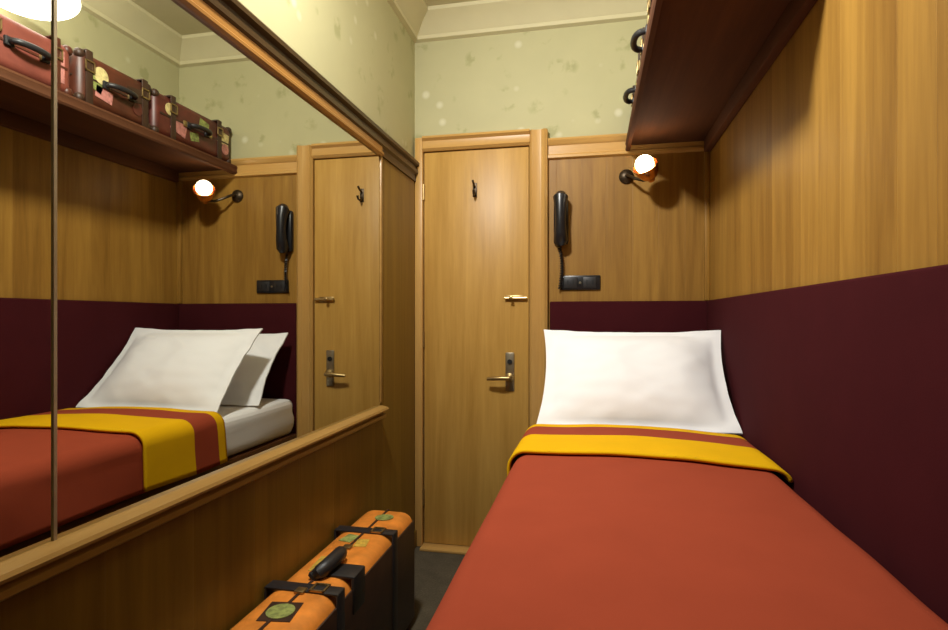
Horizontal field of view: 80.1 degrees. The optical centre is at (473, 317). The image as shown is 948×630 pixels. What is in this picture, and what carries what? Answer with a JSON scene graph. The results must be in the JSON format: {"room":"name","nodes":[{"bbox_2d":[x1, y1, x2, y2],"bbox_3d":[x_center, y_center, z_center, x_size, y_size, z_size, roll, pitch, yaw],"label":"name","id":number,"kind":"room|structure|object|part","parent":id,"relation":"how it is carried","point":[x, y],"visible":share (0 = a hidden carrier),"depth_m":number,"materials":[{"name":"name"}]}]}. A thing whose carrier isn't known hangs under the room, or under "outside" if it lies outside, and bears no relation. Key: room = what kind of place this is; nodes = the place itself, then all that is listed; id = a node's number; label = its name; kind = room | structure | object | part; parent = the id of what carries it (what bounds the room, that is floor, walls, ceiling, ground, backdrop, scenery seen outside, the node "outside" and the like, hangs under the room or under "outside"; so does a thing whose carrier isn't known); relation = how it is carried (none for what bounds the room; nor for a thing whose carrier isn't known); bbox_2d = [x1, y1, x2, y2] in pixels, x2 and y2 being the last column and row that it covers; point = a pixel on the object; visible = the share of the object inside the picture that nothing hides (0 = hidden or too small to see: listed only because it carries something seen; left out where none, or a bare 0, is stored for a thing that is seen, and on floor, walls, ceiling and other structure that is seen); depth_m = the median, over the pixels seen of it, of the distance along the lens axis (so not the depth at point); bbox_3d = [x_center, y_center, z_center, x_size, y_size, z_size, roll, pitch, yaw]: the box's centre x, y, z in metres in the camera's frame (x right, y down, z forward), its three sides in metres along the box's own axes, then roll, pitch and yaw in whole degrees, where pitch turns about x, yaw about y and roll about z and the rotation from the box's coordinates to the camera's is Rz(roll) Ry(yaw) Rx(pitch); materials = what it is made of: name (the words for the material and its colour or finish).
{"room":"train carriage","nodes":[
{"label":"train carriage","id":0,"kind":"room"},
{"bbox_2d":[239,0,414,157],"bbox_3d":[-0.729,-0.190,1.140,0.100,2.700,3.830,0,0,12],"label":"wall","id":1,"kind":"structure","parent":0,"point":[362,48],"depth_m":2.22,"materials":[{"name":"paper"}]},
{"bbox_2d":[0,157,414,629],"bbox_3d":[-0.674,0.230,1.128,0.012,1.860,3.630,0,0,12],"label":"panelling","id":2,"kind":"object","parent":1,"relation":"attached to","point":[209,566],"visible":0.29,"depth_m":1.54,"materials":[{"name":"brown wood"}]},
{"bbox_2d":[0,0,388,601],"bbox_3d":[-0.638,-0.151,1.162,0.044,1.147,2.511,0,0,12],"label":"wall mirror","id":3,"kind":"object","parent":2,"relation":"attached to","point":[191,232],"visible":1,"depth_m":1.17,"materials":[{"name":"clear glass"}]},
{"bbox_2d":[0,0,51,561],"bbox_3d":[-0.804,-0.158,0.462,0.008,1.069,0.972,0,0,12],"label":"mirror glass","id":4,"kind":"object","parent":3,"relation":"on","point":[25,25],"depth_m":0.89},
{"bbox_3d":[-0.649,-0.704,1.162,0.022,0.043,2.507,0,0,12],"label":"rail","id":5,"kind":"part","parent":3,"relation":"part of","materials":[{"name":"wood"}]},
{"bbox_2d":[203,0,418,181],"bbox_3d":[-0.661,-0.744,1.125,0.038,0.103,3.630,0,0,12],"label":"trim","id":6,"kind":"structure","parent":1,"relation":"attached to","point":[234,12],"depth_m":1.75,"materials":[{"name":"brown wood"}]},
{"bbox_2d":[387,0,427,42],"bbox_3d":[-0.631,-1.478,1.119,0.100,0.125,3.630,0,0,12],"label":"trim","id":7,"kind":"structure","parent":1,"relation":"attached to","point":[411,13],"depth_m":2.72,"materials":[{"name":"beige paint"}]},
{"bbox_2d":[414,530,416,548],"bbox_3d":[-0.662,1.117,1.126,0.012,0.085,3.630,0,0,12],"label":"baseboard","id":8,"kind":"structure","parent":1,"relation":"attached to","point":[415,531],"depth_m":2.84,"materials":[{"name":"brown wood"}]},
{"bbox_2d":[406,546,464,629],"bbox_3d":[0.021,1.190,0.982,1.633,0.060,3.830,0,0,12],"label":"floor","id":9,"kind":"structure","parent":0,"point":[434,572],"depth_m":2.49,"materials":[{"name":"carpet"}]},
{"bbox_2d":[230,509,413,629],"bbox_3d":[-0.415,0.922,1.738,0.219,0.477,0.926,0,0,12],"label":"suitcase","id":10,"kind":"object","parent":9,"relation":"on","point":[363,579],"visible":1,"depth_m":1.68,"materials":[{"name":"orange leather"}]},
{"bbox_3d":[-0.418,0.713,1.652,0.064,0.060,0.165,0,0,12],"label":"handle","id":11,"kind":"part","parent":10,"relation":"part of","materials":[{"name":"black leather"}]},
{"bbox_3d":[-0.316,0.948,1.717,0.006,0.365,0.860,0,0,12],"label":"panel","id":12,"kind":"part","parent":10,"relation":"part of","materials":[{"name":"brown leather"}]},
{"bbox_2d":[425,0,476,5],"bbox_3d":[0.021,-1.570,0.982,1.633,0.060,3.830,0,0,12],"label":"ceiling","id":13,"kind":"structure","parent":0,"point":[428,2],"depth_m":2.74,"materials":[{"name":"paint"}]},
{"bbox_2d":[415,19,646,545],"bbox_3d":[0.406,-0.190,2.807,1.433,2.700,0.100,0,0,12],"label":"wall","id":14,"kind":"structure","parent":0,"point":[567,81],"depth_m":2.78,"materials":[{"name":"paper"}]},
{"bbox_2d":[420,542,469,554],"bbox_3d":[0.001,1.153,2.790,0.542,0.014,0.080,0,0,12],"label":"trim","id":15,"kind":"structure","parent":14,"relation":"attached to","point":[429,547],"depth_m":2.80,"materials":[{"name":"brown wood"}]},
{"bbox_2d":[423,147,528,545],"bbox_3d":[-0.002,0.152,2.795,0.543,1.984,0.091,0,0,12],"label":"door","id":16,"kind":"structure","parent":14,"relation":"in","point":[476,332],"depth_m":2.82,"materials":[{"name":"brown wood"}]},
{"bbox_3d":[0.128,0.292,2.753,0.128,0.044,0.063,0,0,12],"label":"lever handle","id":17,"kind":"part","parent":16,"relation":"part of","materials":[{"name":"gold metal"}]},
{"bbox_3d":[0.177,0.265,2.779,0.044,0.190,0.008,0,0,12],"label":"handle plate","id":18,"kind":"part","parent":16,"relation":"part of","materials":[{"name":"silver metal"}]},
{"bbox_2d":[415,128,547,545],"bbox_3d":[0.029,0.120,2.809,0.671,2.080,0.050,0,0,12],"label":"door frame","id":19,"kind":"structure","parent":14,"relation":"attached to","point":[538,147],"depth_m":2.75,"materials":[{"name":"brown wood"}]},
{"bbox_2d":[415,0,647,42],"bbox_3d":[0.385,-1.478,2.709,1.433,0.125,0.100,0,0,12],"label":"trim","id":20,"kind":"structure","parent":14,"relation":"attached to","point":[478,18],"depth_m":2.74,"materials":[{"name":"beige paint"}]},
{"bbox_2d":[548,133,703,159],"bbox_3d":[0.722,-0.820,2.668,0.738,0.100,0.040,0,0,12],"label":"trim","id":21,"kind":"structure","parent":14,"relation":"attached to","point":[608,145],"depth_m":2.68,"materials":[{"name":"brown wood"}]},
{"bbox_2d":[548,151,704,329],"bbox_3d":[0.724,0.165,2.682,0.740,1.990,0.012,0,0,12],"label":"panelling","id":22,"kind":"object","parent":14,"relation":"attached to","point":[644,241],"visible":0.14,"depth_m":2.67,"materials":[{"name":"brown wood"}]},
{"bbox_2d":[553,191,567,288],"bbox_3d":[0.414,-0.371,2.692,0.072,0.466,0.098,0,0,12],"label":"wall telephone","id":23,"kind":"object","parent":22,"relation":"attached to","point":[560,198],"visible":1,"depth_m":2.65,"materials":[{"name":"black plastic"}]},
{"bbox_3d":[0.418,-0.247,2.718,0.030,0.216,0.020,0,0,12],"label":"coiled cord","id":24,"kind":"part","parent":23,"relation":"part of","materials":[{"name":"black plastic"}]},
{"bbox_2d":[560,275,599,289],"bbox_3d":[0.510,-0.170,2.712,0.190,0.070,0.018,0,0,12],"label":"wall socket","id":25,"kind":"object","parent":22,"relation":"attached to","point":[576,282],"visible":1,"depth_m":2.71,"materials":[{"name":"black plastic"}]},
{"bbox_2d":[564,277,576,287],"bbox_3d":[0.465,-0.170,2.716,0.064,0.054,0.006,0,0,12],"label":"outlet","id":26,"kind":"object","parent":25,"relation":"attached to","point":[569,282],"depth_m":2.71,"materials":[{"name":"black plastic"}]},
{"bbox_2d":[583,277,595,287],"bbox_3d":[0.553,-0.170,2.698,0.064,0.054,0.006,0,0,12],"label":"outlet","id":27,"kind":"object","parent":25,"relation":"attached to","point":[588,282],"depth_m":2.70,"materials":[{"name":"black plastic"}]},
{"bbox_2d":[550,301,706,332],"bbox_3d":[0.725,0.540,2.667,0.730,1.240,0.018,0,0,12],"label":"wall panel","id":28,"kind":"object","parent":22,"relation":"attached to","point":[580,316],"visible":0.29,"depth_m":2.66,"materials":[{"name":"red fabric"}]},
{"bbox_2d":[619,155,658,183],"bbox_3d":[0.753,-0.660,2.562,0.108,0.111,0.256,0,0,-6],"label":"reading lamp","id":29,"kind":"object","parent":22,"relation":"attached to","point":[646,167],"visible":1,"depth_m":2.47,"materials":[{"name":"orange glass"}]},
{"bbox_3d":[0.720,-0.670,2.666,0.068,0.068,0.022,0,0,12],"label":"wall plate","id":30,"kind":"part","parent":29,"relation":"part of","materials":[{"name":"brown metal"}]},
{"bbox_3d":[0.747,-0.647,2.591,0.033,0.059,0.150,0,0,-32],"label":"arm","id":31,"kind":"part","parent":29,"relation":"part of","materials":[{"name":"brown metal"}]},
{"bbox_3d":[0.749,-0.676,2.478,0.080,0.080,0.080,0,0,12],"label":"bulb","id":32,"kind":"part","parent":29,"relation":"part of","materials":[{"name":"white glass"}]},
{"bbox_3d":[0.758,-0.659,2.492,0.109,0.108,0.108,0,0,12],"label":"lamp shade","id":33,"kind":"part","parent":29,"relation":"part of","materials":[{"name":"orange glass"}]},
{"bbox_3d":[0.771,-0.190,0.824,0.100,2.700,3.830,0,0,12],"label":"wall","id":34,"kind":"structure","parent":0,"visible":0},
{"bbox_2d":[704,152,709,300],"bbox_3d":[1.070,-0.425,2.591,0.024,0.690,0.024,0,0,12],"label":"trim","id":35,"kind":"structure","parent":34,"relation":"attached to","point":[706,154],"depth_m":2.58,"materials":[{"name":"brown wood"}]},
{"bbox_2d":[710,0,947,299],"bbox_3d":[0.718,0.150,0.835,0.010,2.020,3.630,0,0,12],"label":"panelling","id":36,"kind":"object","parent":34,"relation":"attached to","point":[834,167],"depth_m":1.23,"materials":[{"name":"brown wood"}]},
{"bbox_2d":[625,0,817,151],"bbox_3d":[0.761,-0.796,1.975,0.375,0.082,1.379,0,0,12],"label":"shelf","id":37,"kind":"object","parent":36,"relation":"attached to","point":[701,62],"visible":0.99,"depth_m":1.76,"materials":[{"name":"brown wood"}]},
{"bbox_2d":[623,53,641,106],"bbox_3d":[0.826,-0.940,2.355,0.395,0.212,0.566,0,0,12],"label":"suitcase","id":38,"kind":"object","parent":37,"relation":"on","point":[628,91],"visible":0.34,"depth_m":2.34,"materials":[{"name":"leather"}]},
{"bbox_3d":[0.660,-0.940,2.390,0.056,0.032,0.162,0,0,12],"label":"handle","id":39,"kind":"part","parent":38,"relation":"part of","materials":[{"name":"black leather"}]},
{"bbox_2d":[630,0,651,55],"bbox_3d":[0.727,-0.943,1.886,0.395,0.217,0.376,0,0,12],"label":"suitcase","id":40,"kind":"object","parent":37,"relation":"on","point":[642,31],"visible":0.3,"depth_m":1.89,"materials":[{"name":"leather"}]},
{"bbox_3d":[0.561,-0.943,1.921,0.056,0.032,0.162,0,0,12],"label":"handle","id":41,"kind":"part","parent":40,"relation":"part of","materials":[{"name":"black leather"}]},
{"bbox_2d":[707,264,947,623],"bbox_3d":[0.820,0.540,1.385,0.016,1.240,2.449,0,0,12],"label":"upholstered panel","id":42,"kind":"object","parent":36,"relation":"attached to","point":[842,385],"visible":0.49,"depth_m":1.08,"materials":[{"name":"red fabric"}]},
{"bbox_3d":[0.474,0.520,1.561,0.718,0.186,2.230,0,0,12],"label":"mattress","id":43,"kind":"object","parent":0,"visible":0},
{"bbox_2d":[536,329,742,433],"bbox_3d":[0.615,0.228,2.190,0.714,0.357,0.343,0,0,12],"label":"pillow","id":44,"kind":"object","parent":43,"relation":"on","point":[653,379],"visible":0.96,"depth_m":2.12,"materials":[{"name":"white fabric"}]},
{"bbox_2d":[426,424,947,629],"bbox_3d":[0.384,0.493,1.233,0.771,0.233,1.615,0,0,12],"label":"blanket","id":45,"kind":"object","parent":43,"relation":"on","point":[588,526],"visible":1,"depth_m":0.96,"materials":[{"name":"red fabric"}]}
]}

